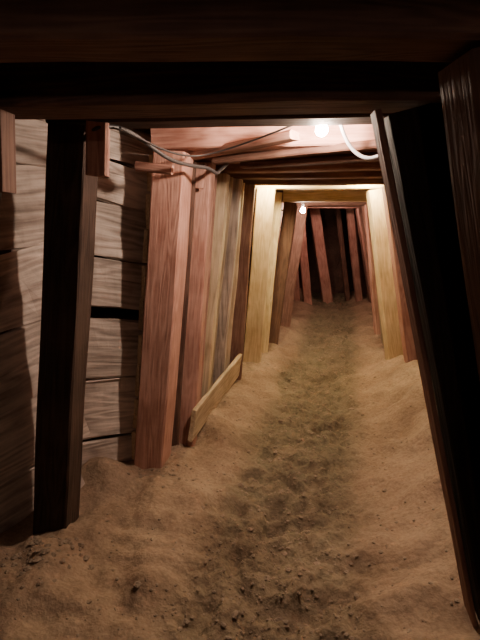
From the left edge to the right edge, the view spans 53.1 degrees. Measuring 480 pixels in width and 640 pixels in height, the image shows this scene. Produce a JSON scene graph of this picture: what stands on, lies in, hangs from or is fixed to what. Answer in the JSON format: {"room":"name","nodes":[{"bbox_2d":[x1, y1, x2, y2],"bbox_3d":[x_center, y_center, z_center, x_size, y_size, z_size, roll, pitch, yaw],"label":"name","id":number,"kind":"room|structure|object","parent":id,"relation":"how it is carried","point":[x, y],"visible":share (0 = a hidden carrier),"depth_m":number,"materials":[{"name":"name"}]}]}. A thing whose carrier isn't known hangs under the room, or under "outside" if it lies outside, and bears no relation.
{"room":"underground passage","nodes":[
{"label":"underground passage","id":0,"kind":"room"},
{"bbox_2d":[0,129,254,379],"bbox_3d":[-0.974,-0.489,4.636,1.104,2.750,14.026,2,11,11],"label":"wall","id":1,"kind":"structure","parent":0,"point":[95,313],"depth_m":3.77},
{"bbox_2d":[0,288,479,639],"bbox_3d":[0.600,0.490,4.781,6.400,0.525,14.400,0,11,0],"label":"floor","id":2,"kind":"structure","parent":0,"point":[46,607],"depth_m":2.48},
{"bbox_2d":[0,118,87,532],"bbox_3d":[-1.339,0.218,2.151,0.093,2.381,1.382,11,15,43],"label":"plank lagging","id":3,"kind":"object","parent":2,"relation":"on","point":[22,212],"visible":0.41,"depth_m":2.35,"materials":[{"name":"brown wood"}]},
{"bbox_2d":[32,124,98,532],"bbox_3d":[-0.843,0.182,2.301,0.423,2.091,0.185,0,11,2],"label":"post","id":4,"kind":"object","parent":2,"relation":"on","point":[72,195],"visible":0.88,"depth_m":2.20,"materials":[{"name":"brown wood"}]},
{"bbox_2d":[86,121,109,176],"bbox_3d":[-0.593,-0.710,2.002,0.106,0.216,0.051,0,11,1],"label":"block","id":5,"kind":"object","parent":4,"relation":"attached to","point":[97,142],"visible":1,"depth_m":1.98,"materials":[{"name":"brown wood"}]},
{"bbox_2d":[82,124,228,174],"bbox_3d":[-0.327,-0.840,2.464,0.131,0.135,1.156,7,13,30],"label":"electrical cable","id":6,"kind":"object","parent":4,"relation":"attached to","point":[111,126],"visible":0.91,"depth_m":2.32,"materials":[{"name":"grey rubber"}]},
{"bbox_2d":[119,127,288,156],"bbox_3d":[-0.112,-0.889,2.310,0.896,0.156,0.471,-2,11,-11],"label":"electrical cable","id":7,"kind":"object","parent":4,"relation":"hanging from","point":[121,128],"visible":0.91,"depth_m":2.36,"materials":[{"name":"grey rubber"}]},
{"bbox_2d":[315,126,327,136],"bbox_3d":[0.370,-0.889,2.170,0.056,0.113,0.056,0,11,0],"label":"light bulb","id":8,"kind":"object","parent":7,"relation":"hanging from","point":[321,131],"visible":0.6,"depth_m":2.16,"materials":[{"name":"white glass"}]},
{"bbox_2d":[44,116,389,129],"bbox_3d":[0.117,-0.904,2.025,1.886,0.146,0.172,1,11,4],"label":"cap","id":9,"kind":"object","parent":4,"relation":"on","point":[174,121],"visible":0.3,"depth_m":2.01,"materials":[{"name":"brown wood"}]},
{"bbox_2d":[9,118,152,465],"bbox_3d":[-0.858,-0.120,2.865,1.002,2.316,0.095,-6,13,-29],"label":"plank lagging","id":10,"kind":"object","parent":2,"relation":"on","point":[119,231],"visible":0.29,"depth_m":2.90,"materials":[{"name":"brown wood"}]},
{"bbox_2d":[133,149,192,468],"bbox_3d":[-0.481,0.058,2.936,0.386,2.095,0.233,2,11,10],"label":"post","id":11,"kind":"object","parent":2,"relation":"on","point":[169,199],"visible":0.88,"depth_m":2.83,"materials":[{"name":"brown wood"}]},
{"bbox_2d":[134,161,173,174],"bbox_3d":[-0.459,-0.814,2.572,0.213,0.076,0.043,2,11,11],"label":"wedge","id":12,"kind":"object","parent":11,"relation":"attached to","point":[155,168],"visible":1,"depth_m":2.55,"materials":[{"name":"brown wood"}]},
{"bbox_2d":[189,129,299,160],"bbox_3d":[-0.015,-0.933,2.585,0.743,0.079,0.094,9,14,39],"label":"brace","id":13,"kind":"object","parent":11,"relation":"attached to","point":[287,136],"visible":0.8,"depth_m":2.47,"materials":[{"name":"brown wood"}]},
{"bbox_2d":[149,125,374,151],"bbox_3d":[0.313,-1.003,2.589,1.630,0.147,0.186,2,11,11],"label":"cap","id":14,"kind":"object","parent":11,"relation":"on","point":[188,139],"visible":0.27,"depth_m":2.57,"materials":[{"name":"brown wood"}]},
{"bbox_2d":[211,139,376,163],"bbox_3d":[0.300,-0.919,2.633,1.026,0.043,0.075,5,12,28],"label":"brace","id":15,"kind":"object","parent":11,"relation":"attached to","point":[364,144],"visible":0.84,"depth_m":2.61,"materials":[{"name":"brown wood"}]},
{"bbox_2d":[339,126,378,159],"bbox_3d":[0.565,-0.864,2.304,0.259,0.177,0.063,-4,12,-21],"label":"conduit","id":16,"kind":"object","parent":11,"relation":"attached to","point":[344,135],"visible":0.87,"depth_m":2.32,"materials":[{"name":"white plastic"}]},
{"bbox_2d":[171,168,196,445],"bbox_3d":[-0.384,0.013,3.117,0.240,1.974,0.060,0,11,0],"label":"timber post","id":17,"kind":"object","parent":2,"relation":"on","point":[175,433],"visible":0.41,"depth_m":3.08,"materials":[{"name":"brown wood"}]},
{"bbox_2d":[178,163,214,446],"bbox_3d":[-0.318,-0.006,3.314,0.299,2.063,0.146,1,11,6],"label":"post","id":18,"kind":"object","parent":2,"relation":"on","point":[202,206],"visible":0.59,"depth_m":3.24,"materials":[{"name":"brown wood"}]},
{"bbox_2d":[193,162,205,188],"bbox_3d":[-0.260,-0.905,3.002,0.083,0.157,0.042,7,11,-1],"label":"wedge","id":19,"kind":"object","parent":18,"relation":"attached to","point":[200,176],"depth_m":2.99,"materials":[{"name":"brown wood"}]},
{"bbox_2d":[193,149,377,164],"bbox_3d":[0.447,-1.064,3.003,1.525,0.149,0.137,2,11,8],"label":"cap","id":20,"kind":"object","parent":18,"relation":"on","point":[208,160],"visible":0.06,"depth_m":2.98,"materials":[{"name":"brown wood"}]},
{"bbox_2d":[131,155,282,458],"bbox_3d":[-0.270,-0.375,4.735,1.267,1.911,12.035,2,11,10],"label":"plank lagging","id":21,"kind":"object","parent":2,"relation":"on","point":[141,299],"depth_m":2.97,"materials":[{"name":"beige wood"}]},
{"bbox_2d":[300,203,304,212],"bbox_3d":[0.830,-1.475,6.335,0.068,0.126,0.068,0,11,0],"label":"light bulb","id":22,"kind":"object","parent":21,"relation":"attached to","point":[302,210],"visible":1,"depth_m":6.31,"materials":[{"name":"white glass"}]},
{"bbox_2d":[199,169,216,400],"bbox_3d":[-0.286,-0.069,3.522,0.260,1.997,0.096,0,11,1],"label":"timber post","id":23,"kind":"object","parent":2,"relation":"on","point":[215,176],"visible":0.3,"depth_m":3.44,"materials":[{"name":"brown wood"}]},
{"bbox_2d":[188,353,241,441],"bbox_3d":[-0.170,0.586,4.034,0.070,0.238,1.543,2,11,12],"label":"board","id":24,"kind":"object","parent":2,"relation":"on","point":[200,413],"visible":0.98,"depth_m":3.75,"materials":[{"name":"beige wood"}]},
{"bbox_2d":[202,171,229,397],"bbox_3d":[-0.240,-0.095,3.753,0.330,2.055,0.140,1,11,3],"label":"post","id":25,"kind":"object","parent":2,"relation":"on","point":[223,178],"visible":0.47,"depth_m":3.65,"materials":[{"name":"beige wood"}]},
{"bbox_2d":[214,161,380,171],"bbox_3d":[0.538,-1.147,3.455,1.524,0.148,0.121,1,11,7],"label":"cap","id":26,"kind":"object","parent":25,"relation":"on","point":[373,165],"visible":0.32,"depth_m":3.42,"materials":[{"name":"brown wood"}]},
{"bbox_2d":[210,176,232,387],"bbox_3d":[-0.205,-0.158,3.976,0.302,1.994,0.098,0,11,2],"label":"timber post","id":27,"kind":"object","parent":2,"relation":"on","point":[231,177],"visible":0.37,"depth_m":3.88,"materials":[{"name":"beige wood"}]},
{"bbox_2d":[213,178,242,383],"bbox_3d":[-0.136,-0.174,4.194,0.316,2.058,0.135,1,11,5],"label":"post","id":28,"kind":"object","parent":2,"relation":"on","point":[231,251],"visible":0.52,"depth_m":4.11,"materials":[{"name":"brown wood"}]},
{"bbox_2d":[229,171,382,179],"bbox_3d":[0.642,-1.229,3.921,1.509,0.147,0.120,1,11,5],"label":"cap","id":29,"kind":"object","parent":28,"relation":"on","point":[337,174],"visible":0.3,"depth_m":3.89,"materials":[{"name":"brown wood"}]},
{"bbox_2d":[0,323,459,639],"bbox_3d":[0.458,0.591,4.549,2.188,0.412,6.982,2,11,11],"label":"pebbles","id":30,"kind":"object","parent":2,"relation":"on","point":[37,540],"visible":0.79,"depth_m":2.28,"materials":[{"name":"stone"}]},
{"bbox_2d":[226,182,245,367],"bbox_3d":[-0.081,-0.249,4.456,0.261,1.985,0.096,0,11,0],"label":"timber post","id":31,"kind":"object","parent":2,"relation":"on","point":[244,184],"visible":0.38,"depth_m":4.40,"materials":[{"name":"beige wood"}]},
{"bbox_2d":[230,184,254,379],"bbox_3d":[-0.002,-0.273,4.705,0.282,2.042,0.160,1,11,3],"label":"post","id":32,"kind":"object","parent":2,"relation":"on","point":[238,333],"visible":0.57,"depth_m":4.61,"materials":[{"name":"brown wood"}]},
{"bbox_2d":[242,178,383,184],"bbox_3d":[0.736,-1.332,4.460,1.531,0.148,0.154,1,11,3],"label":"cap","id":33,"kind":"object","parent":32,"relation":"on","point":[372,181],"visible":0.38,"depth_m":4.41,"materials":[{"name":"brown wood"}]},
{"bbox_2d":[244,189,274,363],"bbox_3d":[0.199,-0.367,5.227,0.337,2.042,0.205,0,11,2],"label":"post","id":34,"kind":"object","parent":2,"relation":"on","point":[264,207],"visible":0.91,"depth_m":5.11,"materials":[{"name":"yellow wood"}]},
{"bbox_2d":[262,192,281,352],"bbox_3d":[0.336,-0.480,5.631,0.280,1.985,0.141,0,11,0],"label":"timber post","id":35,"kind":"object","parent":2,"relation":"on","point":[278,195],"visible":0.51,"depth_m":5.55,"materials":[{"name":"yellow wood"}]},
{"bbox_2d":[269,201,295,344],"bbox_3d":[0.509,-0.505,6.113,0.367,1.966,0.162,0,11,1],"label":"post","id":36,"kind":"object","parent":2,"relation":"on","point":[288,213],"visible":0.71,"depth_m":6.01,"materials":[{"name":"brown wood"}]},
{"bbox_2d":[283,190,367,202],"bbox_3d":[1.138,-1.528,5.895,1.214,0.158,0.149,1,11,3],"label":"cap","id":37,"kind":"object","parent":36,"relation":"on","point":[288,195],"visible":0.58,"depth_m":5.83,"materials":[{"name":"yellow wood"}]},
{"bbox_2d":[281,205,306,326],"bbox_3d":[0.797,-0.735,7.296,0.386,1.966,0.168,0,11,2],"label":"post","id":38,"kind":"object","parent":2,"relation":"on","point":[299,221],"visible":0.85,"depth_m":7.21,"materials":[{"name":"brown wood"}]},
{"bbox_2d":[296,202,365,205],"bbox_3d":[1.403,-1.768,7.065,1.142,0.158,0.149,1,11,3],"label":"cap","id":39,"kind":"object","parent":38,"relation":"on","point":[297,203],"visible":0.35,"depth_m":7.01,"materials":[{"name":"brown wood"}]},
{"bbox_2d":[294,271,299,300],"bbox_3d":[1.080,-1.229,9.643,0.304,1.922,0.141,0,11,0],"label":"timber post","id":40,"kind":"object","parent":2,"relation":"on","point":[297,292],"visible":0.12,"depth_m":9.70,"materials":[{"name":"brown wood"}]},
{"bbox_2d":[300,224,311,304],"bbox_3d":[1.288,-1.234,9.695,0.380,1.933,0.167,0,11,0],"label":"timber post","id":41,"kind":"object","parent":2,"relation":"on","point":[304,263],"visible":0.59,"depth_m":9.67,"materials":[{"name":"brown wood"}]},
{"bbox_2d":[308,208,332,303],"bbox_3d":[1.675,-1.308,9.932,0.548,1.989,0.206,0,11,1],"label":"timber post","id":42,"kind":"object","parent":2,"relation":"on","point":[314,214],"visible":0.96,"depth_m":9.84,"materials":[{"name":"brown wood"}]},
{"bbox_2d":[335,208,349,300],"bbox_3d":[2.165,-1.347,10.129,0.404,1.974,0.108,0,11,-1],"label":"timber post","id":43,"kind":"object","parent":2,"relation":"on","point":[337,211],"visible":0.97,"depth_m":10.08,"materials":[{"name":"brown wood"}]},
{"bbox_2d":[346,208,362,301],"bbox_3d":[2.316,-1.261,9.688,0.431,1.984,0.134,0,11,-1],"label":"timber post","id":44,"kind":"object","parent":2,"relation":"on","point":[349,211],"visible":0.91,"depth_m":9.62,"materials":[{"name":"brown wood"}]},
{"bbox_2d":[354,209,367,294],"bbox_3d":[2.620,-1.389,10.529,0.607,2.042,0.184,0,11,-1],"label":"post","id":45,"kind":"object","parent":2,"relation":"on","point":[362,272],"visible":0.16,"depth_m":10.47,"materials":[{"name":"brown wood"}]},
{"bbox_2d":[307,208,356,209],"bbox_3d":[1.803,-2.450,10.324,1.422,0.160,0.177,0,11,0],"label":"cap","id":46,"kind":"object","parent":45,"relation":"on","point":[320,208],"visible":0.12,"depth_m":10.25,"materials":[{"name":"brown wood"}]},
{"bbox_2d":[355,209,370,302],"bbox_3d":[2.449,-1.123,9.202,0.554,2.002,0.168,0,11,1],"label":"post","id":47,"kind":"object","parent":2,"relation":"on","point":[360,240],"visible":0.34,"depth_m":9.17,"materials":[{"name":"brown wood"}]},
{"bbox_2d":[357,207,371,303],"bbox_3d":[2.250,-0.923,8.227,0.564,1.993,0.177,0,11,0],"label":"post","id":48,"kind":"object","parent":2,"relation":"on","point":[359,210],"visible":0.34,"depth_m":8.10,"materials":[{"name":"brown wood"}]},
{"bbox_2d":[362,206,368,257],"bbox_3d":[2.053,-0.726,7.242,0.498,1.981,0.167,0,11,2],"label":"post","id":49,"kind":"object","parent":2,"relation":"on","point":[363,207],"visible":0.06,"depth_m":7.12,"materials":[{"name":"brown wood"}]},
{"bbox_2d":[364,204,380,334],"bbox_3d":[1.863,-0.638,6.650,0.351,1.914,0.117,0,11,-1],"label":"timber post","id":50,"kind":"object","parent":2,"relation":"on","point":[375,308],"visible":0.45,"depth_m":6.64,"materials":[{"name":"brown wood"}]},
{"bbox_2d":[375,275,382,343],"bbox_3d":[1.810,-0.483,6.066,0.451,1.966,0.166,0,11,-1],"label":"post","id":51,"kind":"object","parent":2,"relation":"on","point":[375,275],"visible":0.06,"depth_m":6.21,"materials":[{"name":"beige wood"}]},
{"bbox_2d":[365,188,403,359],"bbox_3d":[1.593,-0.361,5.185,0.546,2.065,0.203,0,11,1],"label":"post","id":52,"kind":"object","parent":2,"relation":"on","point":[389,318],"visible":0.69,"depth_m":5.09,"materials":[{"name":"yellow wood"}]},
{"bbox_2d":[255,185,383,189],"bbox_3d":[0.846,-1.436,5.000,1.389,0.146,0.188,0,11,2],"label":"cap","id":53,"kind":"object","parent":52,"relation":"on","point":[267,187],"visible":0.33,"depth_m":4.93,"materials":[{"name":"yellow wood"}]},
{"bbox_2d":[382,186,416,362],"bbox_3d":[1.601,-0.258,4.636,0.545,2.061,0.166,0,11,0],"label":"post","id":54,"kind":"object","parent":2,"relation":"on","point":[409,351],"visible":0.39,"depth_m":4.61,"materials":[{"name":"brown wood"}]},
{"bbox_2d":[371,108,477,627],"bbox_3d":[0.664,0.345,1.641,0.528,1.989,0.073,0,11,0],"label":"wooden plank","id":55,"kind":"object","parent":2,"relation":"on","point":[376,116],"visible":0.93,"depth_m":1.58,"materials":[{"name":"brown wood"}]},
{"bbox_2d":[384,105,479,620],"bbox_3d":[0.780,0.350,1.615,0.690,2.033,0.114,0,11,0],"label":"post","id":56,"kind":"object","parent":2,"relation":"on","point":[417,141],"visible":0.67,"depth_m":1.49,"materials":[{"name":"brown wood"}]},
{"bbox_2d":[437,45,479,366],"bbox_3d":[0.756,0.421,1.204,0.624,2.042,0.172,0,11,-1],"label":"post","id":57,"kind":"object","parent":2,"relation":"on","point":[459,82],"visible":1,"depth_m":1.05,"materials":[{"name":"brown wood"}]},
{"bbox_2d":[0,0,479,63],"bbox_3d":[-0.149,-0.635,0.997,1.540,0.161,0.163,0,11,0],"label":"cap","id":58,"kind":"object","parent":57,"relation":"on","point":[31,31],"visible":0.98,"depth_m":0.93,"materials":[{"name":"brown wood"}]},
{"bbox_3d":[0.892,-0.926,8.274,0.166,1.974,0.168,7,11,1],"label":"post","id":59,"kind":"object","parent":2,"relation":"on","visible":0},
{"bbox_2d":[307,205,363,207],"bbox_3d":[1.527,-1.967,8.047,1.243,0.156,0.162,1,11,3],"label":"cap","id":60,"kind":"object","parent":59,"relation":"on","point":[319,205],"visible":0.23,"depth_m":7.98,"materials":[{"name":"brown wood"}]},
{"bbox_3d":[1.271,0.112,2.670,0.194,2.150,0.193,-12,11,14],"label":"post","id":61,"kind":"object","parent":2,"relation":"on","visible":0},
{"bbox_2d":[240,152,378,168],"bbox_3d":[0.485,-0.935,2.807,1.031,0.044,0.093,5,12,24],"label":"brace","id":62,"kind":"object","parent":61,"relation":"attached to","point":[341,158],"visible":0.7,"depth_m":2.81,"materials":[{"name":"brown wood"}]},
{"bbox_3d":[0.992,-1.132,9.252,0.172,1.988,0.169,7,11,1],"label":"post","id":63,"kind":"object","parent":2,"relation":"on","visible":0},
{"bbox_2d":[307,207,360,208],"bbox_3d":[1.674,-2.176,9.025,1.348,0.156,0.160,0,11,2],"label":"cap","id":64,"kind":"object","parent":63,"relation":"on","point":[314,207],"visible":0.23,"depth_m":8.96,"materials":[{"name":"brown wood"}]},
{"bbox_2d":[275,190,354,294],"bbox_3d":[1.843,-1.777,11.263,3.104,2.750,0.209,0,11,0],"label":"wall","id":65,"kind":"structure","parent":0,"point":[328,218],"depth_m":11.34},
{"bbox_3d":[-1.102,0.337,1.673,0.198,2.046,0.197,15,11,0],"label":"post","id":66,"kind":"object","parent":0,"visible":0},
{"bbox_2d":[0,63,448,117],"bbox_3d":[-0.163,-0.713,1.438,1.594,0.169,0.182,0,11,2],"label":"cap","id":67,"kind":"object","parent":66,"relation":"on","point":[153,89],"visible":0.65,"depth_m":1.36,"materials":[{"name":"brown wood"}]},
{"bbox_2d":[0,108,14,192],"bbox_3d":[-0.698,-0.482,1.374,0.085,0.224,0.104,0,11,0],"label":"block","id":68,"kind":"object","parent":67,"relation":"attached to","point":[7,173],"visible":1,"depth_m":1.37,"materials":[{"name":"brown wood"}]}
]}

